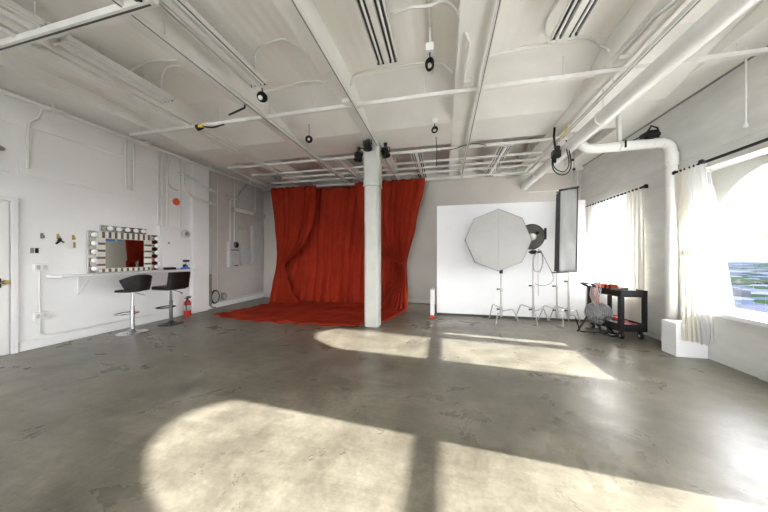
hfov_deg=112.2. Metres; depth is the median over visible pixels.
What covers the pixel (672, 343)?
plinth
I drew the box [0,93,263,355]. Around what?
wall
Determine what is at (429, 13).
conduit
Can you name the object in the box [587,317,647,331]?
tray
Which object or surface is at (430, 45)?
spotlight
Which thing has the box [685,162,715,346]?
window curtain
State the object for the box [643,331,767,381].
baseboard
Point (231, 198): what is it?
conduit
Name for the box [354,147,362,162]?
lamp
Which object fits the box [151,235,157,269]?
light strip
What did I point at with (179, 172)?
pipe
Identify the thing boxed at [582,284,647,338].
utility cart
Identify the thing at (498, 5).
strut
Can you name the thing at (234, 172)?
strut
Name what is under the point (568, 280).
stand
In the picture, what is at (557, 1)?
conduit
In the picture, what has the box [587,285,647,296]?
tray
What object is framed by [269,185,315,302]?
curtain
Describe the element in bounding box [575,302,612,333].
floor fan
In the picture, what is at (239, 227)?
wall bracket
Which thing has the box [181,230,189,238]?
wall clock
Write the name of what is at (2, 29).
strut
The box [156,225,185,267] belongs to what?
breaker panel
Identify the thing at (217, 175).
conduit
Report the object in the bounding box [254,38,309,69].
conduit
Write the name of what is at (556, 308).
stand
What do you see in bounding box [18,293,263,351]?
baseboard
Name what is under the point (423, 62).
conduit
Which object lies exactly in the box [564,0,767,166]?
beam
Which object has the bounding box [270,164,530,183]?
strut
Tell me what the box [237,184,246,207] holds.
conduit
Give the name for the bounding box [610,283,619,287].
clamp
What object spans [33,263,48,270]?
outlet box
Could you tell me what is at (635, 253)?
window curtain
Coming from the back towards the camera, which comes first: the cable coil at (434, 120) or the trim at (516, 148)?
the trim at (516, 148)
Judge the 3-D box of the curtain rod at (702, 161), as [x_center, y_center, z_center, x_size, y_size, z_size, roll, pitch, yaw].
[4.034,-1.225,2.735,0.195,0.064,2.192,0,0,13]
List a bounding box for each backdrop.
[213,183,424,325]
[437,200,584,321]
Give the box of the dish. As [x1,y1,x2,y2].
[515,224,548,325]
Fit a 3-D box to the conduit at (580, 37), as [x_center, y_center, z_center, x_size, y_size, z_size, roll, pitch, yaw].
[1.825,-2.347,2.929,1.347,0.216,0.162,0,0,3]
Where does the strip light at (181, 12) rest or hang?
hanging from the ceiling at (251, 24)
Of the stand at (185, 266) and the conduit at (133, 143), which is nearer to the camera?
the conduit at (133, 143)
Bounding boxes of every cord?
[589,289,599,304]
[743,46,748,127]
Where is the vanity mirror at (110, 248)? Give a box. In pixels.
[87,225,159,272]
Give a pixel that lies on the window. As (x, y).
(726, 182)
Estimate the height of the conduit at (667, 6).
0.028 m
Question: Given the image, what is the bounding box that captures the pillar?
[363,142,381,326]
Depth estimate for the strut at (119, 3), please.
2.95 m
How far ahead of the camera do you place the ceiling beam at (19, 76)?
3.96 m
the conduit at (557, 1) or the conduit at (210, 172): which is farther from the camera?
the conduit at (210, 172)
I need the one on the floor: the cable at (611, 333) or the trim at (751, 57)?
the cable at (611, 333)
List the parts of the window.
sill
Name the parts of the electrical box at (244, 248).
door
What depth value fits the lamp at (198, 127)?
4.13 m
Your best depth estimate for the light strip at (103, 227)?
4.70 m
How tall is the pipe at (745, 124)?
0.870 m
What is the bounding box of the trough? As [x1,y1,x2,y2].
[231,207,264,217]
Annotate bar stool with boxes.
[113,274,151,336]
[151,271,190,326]
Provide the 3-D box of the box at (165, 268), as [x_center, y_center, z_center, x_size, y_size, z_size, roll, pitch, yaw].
[-4.624,0.260,5.571,0.100,0.050,0.200,0,0,13]
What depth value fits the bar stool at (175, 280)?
5.12 m
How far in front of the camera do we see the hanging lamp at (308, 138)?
4.40 m
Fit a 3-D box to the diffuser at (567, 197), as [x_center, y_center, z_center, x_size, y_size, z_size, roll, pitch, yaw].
[3.606,-0.514,5.048,0.344,1.643,0.030,0,0,6]
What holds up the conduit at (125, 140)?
attached to the wall at (74, 182)
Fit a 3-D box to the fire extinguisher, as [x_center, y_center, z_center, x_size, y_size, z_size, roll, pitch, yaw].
[-4.463,1.127,5.852,0.150,0.445,0.180,0,0,13]
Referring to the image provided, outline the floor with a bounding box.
[0,297,767,511]
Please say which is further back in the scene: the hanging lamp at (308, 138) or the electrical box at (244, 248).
the electrical box at (244, 248)
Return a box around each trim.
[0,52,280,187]
[243,129,603,180]
[261,161,582,191]
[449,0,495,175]
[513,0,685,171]
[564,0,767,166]
[583,46,767,165]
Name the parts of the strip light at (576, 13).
rail, rail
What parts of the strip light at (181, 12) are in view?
hanging lamp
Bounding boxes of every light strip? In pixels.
[88,231,95,272]
[101,225,145,233]
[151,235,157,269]
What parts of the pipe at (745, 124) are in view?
cord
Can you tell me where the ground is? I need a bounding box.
[723,262,767,312]
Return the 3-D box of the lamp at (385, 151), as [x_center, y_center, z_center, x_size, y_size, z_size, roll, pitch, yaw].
[0.042,-2.048,4.963,0.166,0.284,0.179,0,0,-32]
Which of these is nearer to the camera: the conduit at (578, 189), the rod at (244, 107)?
the rod at (244, 107)
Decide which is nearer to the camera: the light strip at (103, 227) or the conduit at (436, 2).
the conduit at (436, 2)
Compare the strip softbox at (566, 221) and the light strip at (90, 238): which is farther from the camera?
the strip softbox at (566, 221)
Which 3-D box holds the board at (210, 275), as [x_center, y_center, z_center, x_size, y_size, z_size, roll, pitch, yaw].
[-4.459,0.850,6.585,0.070,0.800,0.090,0,0,13]
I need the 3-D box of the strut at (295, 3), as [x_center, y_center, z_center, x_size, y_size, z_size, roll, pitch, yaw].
[-0.901,-2.268,1.488,0.040,0.364,11.500,0,0,13]
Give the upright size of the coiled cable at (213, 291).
0.473 m
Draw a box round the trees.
[723,279,767,284]
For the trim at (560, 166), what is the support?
attached to the wall at (422, 257)
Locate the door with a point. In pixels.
(4, 206)
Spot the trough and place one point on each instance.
(233, 209)
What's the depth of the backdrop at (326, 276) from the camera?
7.46 m
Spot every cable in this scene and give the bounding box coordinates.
[210,290,219,307]
[440,143,485,150]
[533,249,553,285]
[590,281,601,305]
[603,316,617,336]
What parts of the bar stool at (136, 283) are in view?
seat, backrest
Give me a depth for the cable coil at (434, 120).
4.13 m
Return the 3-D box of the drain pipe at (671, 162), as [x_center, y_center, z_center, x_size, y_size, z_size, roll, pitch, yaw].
[3.739,-0.417,3.985,1.314,3.535,0.177,0,0,13]
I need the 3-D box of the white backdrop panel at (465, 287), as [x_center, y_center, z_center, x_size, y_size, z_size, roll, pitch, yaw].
[2.777,0.090,6.042,3.000,2.520,0.818,0,0,13]
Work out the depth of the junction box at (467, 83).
3.16 m
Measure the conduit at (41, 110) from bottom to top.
0.886 m
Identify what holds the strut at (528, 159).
hanging from the ceiling at (251, 24)
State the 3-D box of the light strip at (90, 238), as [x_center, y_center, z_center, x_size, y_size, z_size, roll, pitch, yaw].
[-4.947,-0.080,4.373,0.006,0.710,0.090,0,0,13]
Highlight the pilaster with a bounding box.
[190,163,208,313]
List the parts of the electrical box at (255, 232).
door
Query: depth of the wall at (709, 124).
3.50 m
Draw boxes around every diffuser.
[466,209,530,270]
[559,189,576,271]
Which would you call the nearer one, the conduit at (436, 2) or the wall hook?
the conduit at (436, 2)
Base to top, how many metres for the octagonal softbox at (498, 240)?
2.303 m
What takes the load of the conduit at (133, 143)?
attached to the wall at (74, 182)
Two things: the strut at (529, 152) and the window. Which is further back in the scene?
the strut at (529, 152)
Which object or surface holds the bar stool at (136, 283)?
on the floor
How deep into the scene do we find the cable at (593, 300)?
4.56 m
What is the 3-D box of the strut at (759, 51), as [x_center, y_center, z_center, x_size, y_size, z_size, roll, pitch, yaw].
[-0.246,-2.289,3.636,8.700,0.322,0.050,0,0,12]
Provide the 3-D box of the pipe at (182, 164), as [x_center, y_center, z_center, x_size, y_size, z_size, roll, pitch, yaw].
[-4.437,-1.699,6.213,0.089,0.806,0.869,0,0,16]
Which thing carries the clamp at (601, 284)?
on the utility cart
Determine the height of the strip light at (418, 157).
0.330 m
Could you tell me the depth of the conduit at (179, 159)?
5.83 m
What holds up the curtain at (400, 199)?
hanging from the strut at (295, 3)
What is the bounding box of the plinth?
[661,319,707,358]
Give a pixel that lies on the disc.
(176, 201)
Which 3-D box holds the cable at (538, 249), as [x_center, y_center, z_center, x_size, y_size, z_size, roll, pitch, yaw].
[3.220,0.221,5.228,0.380,0.750,0.046,0,0,13]
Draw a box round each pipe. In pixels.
[0,87,267,191]
[178,171,217,193]
[181,163,216,205]
[226,292,262,299]
[520,0,758,189]
[577,115,679,319]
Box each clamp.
[593,283,608,289]
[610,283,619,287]
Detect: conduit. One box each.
[26,108,42,168]
[38,271,152,334]
[125,140,134,190]
[130,59,178,70]
[133,143,134,191]
[157,153,158,224]
[161,64,182,90]
[161,152,162,225]
[166,154,167,225]
[179,159,180,227]
[209,171,211,273]
[217,175,217,288]
[229,198,236,240]
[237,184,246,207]
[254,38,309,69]
[254,187,255,211]
[265,80,333,92]
[350,61,453,85]
[390,0,470,81]
[427,0,433,75]
[489,36,609,56]
[528,189,578,192]
[544,0,559,43]
[618,0,676,55]
[623,0,681,54]
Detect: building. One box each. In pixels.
[723,287,750,296]
[723,300,740,308]
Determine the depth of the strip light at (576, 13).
2.36 m
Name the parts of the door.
handle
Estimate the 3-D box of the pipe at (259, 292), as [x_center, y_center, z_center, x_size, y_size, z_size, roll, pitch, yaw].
[-4.166,1.180,7.800,0.036,0.036,1.450,0,0,13]
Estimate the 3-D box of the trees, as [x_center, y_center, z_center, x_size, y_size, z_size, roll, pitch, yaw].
[671.578,45.350,453.852,258.670,9.861,119.160,0,0,13]
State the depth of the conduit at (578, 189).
6.72 m
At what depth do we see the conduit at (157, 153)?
5.38 m
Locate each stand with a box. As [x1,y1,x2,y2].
[180,260,189,268]
[538,273,568,326]
[548,272,579,321]
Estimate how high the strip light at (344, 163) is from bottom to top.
0.330 m
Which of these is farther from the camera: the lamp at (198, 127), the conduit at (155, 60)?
the lamp at (198, 127)
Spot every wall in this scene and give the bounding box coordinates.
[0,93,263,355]
[263,171,580,299]
[581,53,767,377]
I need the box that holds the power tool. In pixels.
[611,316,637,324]
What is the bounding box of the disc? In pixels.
[172,198,179,204]
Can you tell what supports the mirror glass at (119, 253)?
attached to the vanity mirror at (110, 248)
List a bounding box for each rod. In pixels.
[228,104,245,115]
[585,184,648,207]
[672,138,767,174]
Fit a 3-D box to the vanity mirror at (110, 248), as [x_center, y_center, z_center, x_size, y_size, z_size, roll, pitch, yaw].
[-4.803,-0.135,4.848,0.134,0.830,1.090,0,0,13]
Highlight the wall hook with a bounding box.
[72,235,75,247]
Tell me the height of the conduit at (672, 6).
0.028 m
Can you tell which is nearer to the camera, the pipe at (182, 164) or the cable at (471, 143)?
the cable at (471, 143)
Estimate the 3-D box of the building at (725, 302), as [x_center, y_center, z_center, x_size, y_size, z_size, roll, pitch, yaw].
[307.481,43.236,239.428,12.333,6.228,25.121,0,0,-14]
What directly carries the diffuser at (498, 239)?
attached to the octagonal softbox at (498, 240)
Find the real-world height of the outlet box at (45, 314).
0.110 m
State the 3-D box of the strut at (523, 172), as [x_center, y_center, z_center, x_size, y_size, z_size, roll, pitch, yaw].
[0.072,-2.270,7.267,7.100,0.360,0.040,0,0,13]
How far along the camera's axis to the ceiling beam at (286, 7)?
2.84 m
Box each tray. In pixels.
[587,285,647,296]
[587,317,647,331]
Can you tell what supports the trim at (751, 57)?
attached to the wall at (709, 124)
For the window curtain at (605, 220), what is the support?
hanging from the curtain rod at (645, 185)
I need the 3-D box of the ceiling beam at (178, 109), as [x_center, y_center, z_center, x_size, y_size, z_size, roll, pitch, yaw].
[-3.732,-2.315,2.341,0.280,0.270,12.100,0,0,13]
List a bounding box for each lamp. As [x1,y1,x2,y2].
[195,124,224,130]
[305,135,312,142]
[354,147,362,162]
[363,138,371,151]
[381,142,390,158]
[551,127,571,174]
[633,125,660,140]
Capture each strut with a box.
[0,0,158,52]
[0,26,189,126]
[111,0,346,182]
[129,43,767,136]
[194,129,292,180]
[227,136,567,168]
[231,171,274,187]
[251,143,542,176]
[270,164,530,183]
[282,158,535,178]
[282,171,524,186]
[290,0,397,179]
[460,0,501,178]
[526,0,701,173]
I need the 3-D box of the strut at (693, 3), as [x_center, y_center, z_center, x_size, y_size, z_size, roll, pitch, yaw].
[2.302,-2.268,0.859,0.040,0.364,11.700,0,0,13]
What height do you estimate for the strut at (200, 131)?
0.098 m
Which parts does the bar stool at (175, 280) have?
seat, backrest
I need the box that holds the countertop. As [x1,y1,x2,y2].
[46,269,201,294]
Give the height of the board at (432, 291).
0.620 m
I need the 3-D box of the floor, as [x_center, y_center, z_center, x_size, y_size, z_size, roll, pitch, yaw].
[-0.812,1.450,1.673,9.970,0.200,12.700,0,0,13]
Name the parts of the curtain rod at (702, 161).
rod knob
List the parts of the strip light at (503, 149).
rail, rail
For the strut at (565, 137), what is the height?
0.322 m
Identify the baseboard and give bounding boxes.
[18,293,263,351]
[264,293,436,303]
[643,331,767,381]
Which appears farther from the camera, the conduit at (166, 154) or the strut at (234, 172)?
the strut at (234, 172)
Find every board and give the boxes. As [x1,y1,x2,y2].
[209,274,211,305]
[429,288,434,317]
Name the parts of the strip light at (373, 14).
rail, rail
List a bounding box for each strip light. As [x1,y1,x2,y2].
[0,0,46,30]
[51,35,174,103]
[159,0,267,102]
[335,159,363,180]
[354,0,397,65]
[410,147,426,180]
[484,144,512,176]
[551,0,599,40]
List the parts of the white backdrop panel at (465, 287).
rail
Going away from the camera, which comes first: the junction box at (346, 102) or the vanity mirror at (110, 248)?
the junction box at (346, 102)
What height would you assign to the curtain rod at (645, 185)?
0.064 m
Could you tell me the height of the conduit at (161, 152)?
1.550 m
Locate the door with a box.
[0,196,17,355]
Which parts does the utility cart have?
post, post, post, post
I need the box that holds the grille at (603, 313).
[586,303,609,321]
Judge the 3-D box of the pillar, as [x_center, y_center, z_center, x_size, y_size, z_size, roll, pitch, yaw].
[-0.218,-0.417,5.056,0.330,3.535,0.330,0,0,13]
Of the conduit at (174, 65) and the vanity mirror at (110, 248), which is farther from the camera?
the vanity mirror at (110, 248)
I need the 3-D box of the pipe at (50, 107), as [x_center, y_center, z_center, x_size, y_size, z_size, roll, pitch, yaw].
[-5.185,-2.208,2.673,0.080,0.135,12.000,0,0,13]
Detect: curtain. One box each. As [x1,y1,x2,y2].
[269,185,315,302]
[355,178,424,308]
[586,191,625,318]
[626,187,644,332]
[674,167,697,341]
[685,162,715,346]
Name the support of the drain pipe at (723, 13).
hanging from the ceiling at (251, 24)
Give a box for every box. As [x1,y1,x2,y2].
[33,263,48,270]
[33,311,48,320]
[163,267,175,269]
[227,241,239,266]
[240,244,249,265]
[250,226,261,262]
[342,98,350,105]
[463,78,471,87]
[613,53,629,65]
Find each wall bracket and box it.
[225,194,241,200]
[237,225,248,230]
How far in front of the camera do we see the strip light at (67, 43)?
2.95 m
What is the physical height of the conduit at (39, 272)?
0.982 m
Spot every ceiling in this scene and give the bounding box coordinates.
[0,0,764,112]
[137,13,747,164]
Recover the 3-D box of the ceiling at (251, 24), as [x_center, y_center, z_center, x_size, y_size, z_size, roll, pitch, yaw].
[-0.812,-2.550,1.673,9.970,0.200,12.700,0,0,13]
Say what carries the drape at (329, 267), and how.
hanging from the backdrop at (326, 276)
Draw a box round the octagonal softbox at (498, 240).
[465,209,531,324]
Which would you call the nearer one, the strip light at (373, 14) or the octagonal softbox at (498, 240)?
the strip light at (373, 14)
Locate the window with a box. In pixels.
[711,155,767,327]
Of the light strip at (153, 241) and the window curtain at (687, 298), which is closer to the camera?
the window curtain at (687, 298)
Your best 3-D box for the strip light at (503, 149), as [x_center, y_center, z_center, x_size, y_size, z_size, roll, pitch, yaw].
[2.577,-2.285,5.932,0.240,0.330,1.994,0,0,13]
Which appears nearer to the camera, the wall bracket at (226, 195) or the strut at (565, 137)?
the strut at (565, 137)
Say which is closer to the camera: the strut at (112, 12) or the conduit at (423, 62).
the strut at (112, 12)
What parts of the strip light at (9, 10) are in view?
rail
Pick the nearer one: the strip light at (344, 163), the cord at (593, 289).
the cord at (593, 289)
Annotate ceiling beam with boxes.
[0,0,311,185]
[96,0,352,182]
[273,0,399,179]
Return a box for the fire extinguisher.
[184,296,190,316]
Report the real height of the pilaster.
3.600 m
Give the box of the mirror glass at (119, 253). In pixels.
[105,239,143,267]
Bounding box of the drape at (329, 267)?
[285,183,424,305]
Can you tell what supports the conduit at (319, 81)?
attached to the ceiling at (251, 24)
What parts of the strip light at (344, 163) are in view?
rail, rail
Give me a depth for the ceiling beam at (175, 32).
3.03 m
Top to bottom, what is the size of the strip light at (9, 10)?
0.300 m
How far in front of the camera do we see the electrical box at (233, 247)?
7.24 m
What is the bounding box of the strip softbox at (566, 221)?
[552,186,578,272]
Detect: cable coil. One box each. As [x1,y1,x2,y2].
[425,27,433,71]
[431,117,437,132]
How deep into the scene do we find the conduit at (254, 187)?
8.16 m
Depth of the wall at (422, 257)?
7.36 m
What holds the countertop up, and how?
attached to the wall at (74, 182)
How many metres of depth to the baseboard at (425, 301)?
7.44 m
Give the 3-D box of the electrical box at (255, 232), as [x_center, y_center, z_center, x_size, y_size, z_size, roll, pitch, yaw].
[-4.069,-0.375,8.224,0.100,1.150,0.420,0,0,13]
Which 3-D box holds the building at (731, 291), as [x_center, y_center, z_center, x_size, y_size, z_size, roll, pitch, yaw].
[418.334,42.031,316.012,24.682,8.637,32.406,0,0,-44]
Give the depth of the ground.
427.13 m
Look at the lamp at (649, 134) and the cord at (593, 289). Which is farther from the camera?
the cord at (593, 289)

